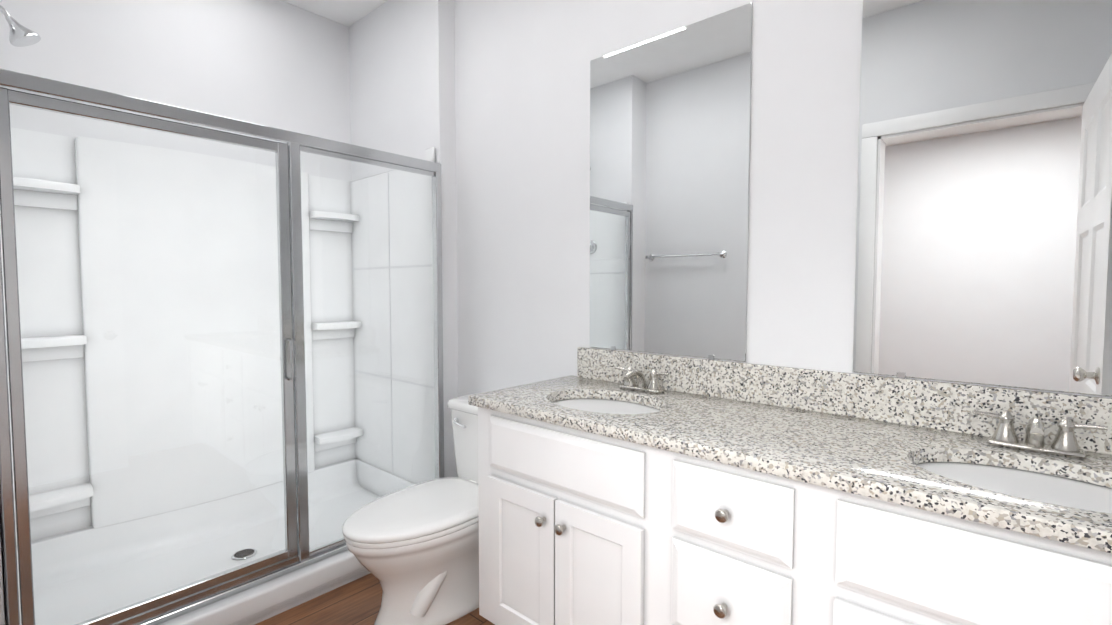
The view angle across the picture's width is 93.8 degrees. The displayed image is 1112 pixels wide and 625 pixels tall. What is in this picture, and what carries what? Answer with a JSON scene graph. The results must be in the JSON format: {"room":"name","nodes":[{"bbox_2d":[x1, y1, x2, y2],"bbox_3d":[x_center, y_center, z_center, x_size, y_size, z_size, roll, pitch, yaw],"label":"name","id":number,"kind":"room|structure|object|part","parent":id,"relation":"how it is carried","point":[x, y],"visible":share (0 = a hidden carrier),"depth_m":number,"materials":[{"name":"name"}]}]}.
{"room":"bathroom","nodes":[
{"label":"bathroom","id":0,"kind":"room"},
{"bbox_2d":[0,538,4,624],"bbox_3d":[-2.064,-0.237,1.638,0.900,2.850,0.340,2,4,41],"label":"wall","id":1,"kind":"structure","parent":0,"point":[2,618],"depth_m":1.52,"materials":[{"name":"paint"}]},
{"bbox_2d":[0,0,351,181],"bbox_3d":[-1.899,-0.283,2.597,0.120,2.850,2.000,2,4,41],"label":"wall","id":2,"kind":"structure","parent":0,"point":[280,64],"depth_m":2.59,"materials":[{"name":"paint"}]},
{"bbox_2d":[281,0,387,26],"bbox_3d":[-0.440,-1.688,1.325,3.900,0.080,2.120,2,4,41],"label":"ceiling","id":3,"kind":"structure","parent":0,"point":[348,13],"depth_m":2.94,"materials":[{"name":"paint"}]},
{"bbox_2d":[255,573,494,624],"bbox_3d":[-0.440,1.228,1.466,3.900,0.060,2.120,2,4,41],"label":"floor","id":4,"kind":"structure","parent":0,"point":[357,601],"depth_m":2.04,"materials":[{"name":"wood"}]},
{"bbox_2d":[0,5,443,624],"bbox_3d":[-1.403,0.033,2.336,0.981,2.241,1.552,2,4,41],"label":"shower","id":5,"kind":"object","parent":4,"relation":"on","point":[220,389],"visible":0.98,"depth_m":2.36,"materials":[{"name":"plastic"}]},
{"bbox_3d":[-1.325,0.191,1.806,0.098,1.690,0.791,2,4,41],"label":"door frame","id":6,"kind":"part","parent":5,"relation":"part of","materials":[{"name":"metal"}]},
{"bbox_3d":[-1.729,0.084,2.632,0.096,1.715,0.980,2,4,41],"label":"wall panel","id":7,"kind":"part","parent":5,"relation":"part of","materials":[{"name":"plastic"}]},
{"bbox_2d":[342,393,478,624],"bbox_3d":[-0.441,0.790,2.118,0.521,0.753,0.855,2,4,41],"label":"toilet","id":8,"kind":"object","parent":4,"relation":"on","point":[414,549],"visible":0.58,"depth_m":1.93,"materials":[{"name":"ceramic"}]},
{"bbox_3d":[-0.524,0.758,2.021,0.420,0.029,0.602,2,4,41],"label":"lid","id":9,"kind":"part","parent":8,"relation":"part of","materials":[{"name":"plastic"}]},
{"bbox_3d":[-0.522,0.783,2.025,0.416,0.019,0.600,2,4,41],"label":"seat","id":10,"kind":"part","parent":8,"relation":"part of","materials":[{"name":"ceramic"}]},
{"bbox_3d":[-0.434,0.495,2.331,0.104,0.029,0.030,2,4,41],"label":"handle","id":11,"kind":"part","parent":8,"relation":"part of","materials":[{"name":"silver metal"}]},
{"bbox_3d":[-0.242,0.424,2.327,0.521,0.040,0.251,2,4,41],"label":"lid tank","id":12,"kind":"part","parent":8,"relation":"part of","materials":[{"name":"ceramic"}]},
{"bbox_3d":[-0.241,0.612,2.337,0.495,0.336,0.226,2,4,41],"label":"tank","id":13,"kind":"part","parent":8,"relation":"part of","materials":[{"name":"ceramic"}]},
{"bbox_2d":[468,403,1111,624],"bbox_3d":[0.621,0.772,1.374,1.965,0.856,0.580,2,4,41],"label":"bathroom vanity","id":14,"kind":"object","parent":4,"relation":"on","point":[615,487],"depth_m":1.22,"materials":[{"name":"white wood"}]},
{"bbox_3d":[-0.114,0.804,1.693,0.302,0.485,0.019,2,4,41],"label":"door","id":15,"kind":"part","parent":14,"relation":"part of","materials":[{"name":"white wood"}]},
{"bbox_3d":[-0.046,0.637,1.590,0.031,0.031,0.033,2,4,41],"label":"knob","id":16,"kind":"part","parent":14,"relation":"part of","materials":[{"name":"silver metal"}]},
{"bbox_3d":[0.014,0.639,1.537,0.031,0.031,0.033,2,4,41],"label":"knob","id":17,"kind":"part","parent":14,"relation":"part of","materials":[{"name":"silver metal"}]},
{"bbox_3d":[0.117,0.814,1.490,0.302,0.485,0.019,2,4,41],"label":"door","id":18,"kind":"part","parent":14,"relation":"part of","materials":[{"name":"white wood"}]},
{"bbox_3d":[0.386,0.692,1.212,0.031,0.031,0.033,2,4,41],"label":"knob","id":19,"kind":"part","parent":14,"relation":"part of","materials":[{"name":"silver metal"}]},
{"bbox_3d":[0.386,0.467,1.202,0.031,0.031,0.033,2,4,41],"label":"knob","id":20,"kind":"part","parent":14,"relation":"part of","materials":[{"name":"silver metal"}]},
{"bbox_3d":[0.403,0.691,1.232,0.290,0.227,0.019,2,4,41],"label":"drawer","id":21,"kind":"part","parent":14,"relation":"part of","materials":[{"name":"white wood"}]},
{"bbox_3d":[0.403,0.466,1.221,0.290,0.177,0.019,2,4,41],"label":"drawer","id":22,"kind":"part","parent":14,"relation":"part of","materials":[{"name":"white wood"}]},
{"bbox_2d":[468,375,1111,546],"bbox_3d":[0.622,0.326,1.365,1.980,0.033,0.560,2,4,41],"label":"countertop","id":23,"kind":"structure","parent":14,"relation":"on","point":[874,455],"depth_m":1.25,"materials":[{"name":"grey stone"}]},
{"bbox_2d":[544,391,671,418],"bbox_3d":[0.161,0.397,1.730,0.473,0.168,0.352,2,4,41],"label":"sink","id":24,"kind":"object","parent":23,"relation":"in","point":[590,400],"depth_m":1.82,"materials":[{"name":"white ceramic"}]},
{"bbox_2d":[612,363,671,394],"bbox_3d":[0.285,0.243,1.864,0.227,0.084,0.138,2,4,41],"label":"faucet","id":25,"kind":"object","parent":23,"relation":"on","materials":[{"name":"silver metal"}]},
{"bbox_2d":[908,447,1111,510],"bbox_3d":[0.953,0.430,1.035,0.473,0.168,0.352,2,4,41],"label":"sink","id":26,"kind":"object","parent":23,"relation":"in","point":[1076,487],"depth_m":1.11,"materials":[{"name":"white ceramic"}]},
{"bbox_2d":[972,407,1111,458],"bbox_3d":[1.077,0.277,1.169,0.227,0.084,0.138,2,4,41],"label":"faucet","id":27,"kind":"object","parent":23,"relation":"on","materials":[{"name":"silver metal"}]},
{"bbox_3d":[0.710,0.839,0.969,0.357,0.485,0.019,2,4,41],"label":"door","id":28,"kind":"part","parent":14,"relation":"part of","materials":[{"name":"white wood"}]},
{"bbox_2d":[349,0,457,476],"bbox_3d":[-0.889,-0.301,2.973,0.900,2.850,0.100,2,4,41],"label":"wall","id":29,"kind":"structure","parent":0,"point":[402,74],"depth_m":2.73,"materials":[{"name":"paint"}]},
{"bbox_2d":[454,0,1111,397],"bbox_3d":[0.217,-0.261,2.142,3.900,2.850,0.130,2,4,41],"label":"wall","id":30,"kind":"structure","parent":0,"point":[983,253],"depth_m":1.61,"materials":[{"name":"white paint"}]},
{"bbox_3d":[0.383,-0.423,1.907,0.652,1.164,0.008,2,4,41],"label":"mirror","id":31,"kind":"part","parent":30,"relation":"part of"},
{"bbox_2d":[577,347,1111,454],"bbox_3d":[0.819,0.238,1.547,1.930,0.126,0.020,2,4,41],"label":"backsplash","id":32,"kind":"structure","parent":0,"relation":"attached to","point":[947,406],"depth_m":1.49,"materials":[{"name":"grey stone"}]}
]}

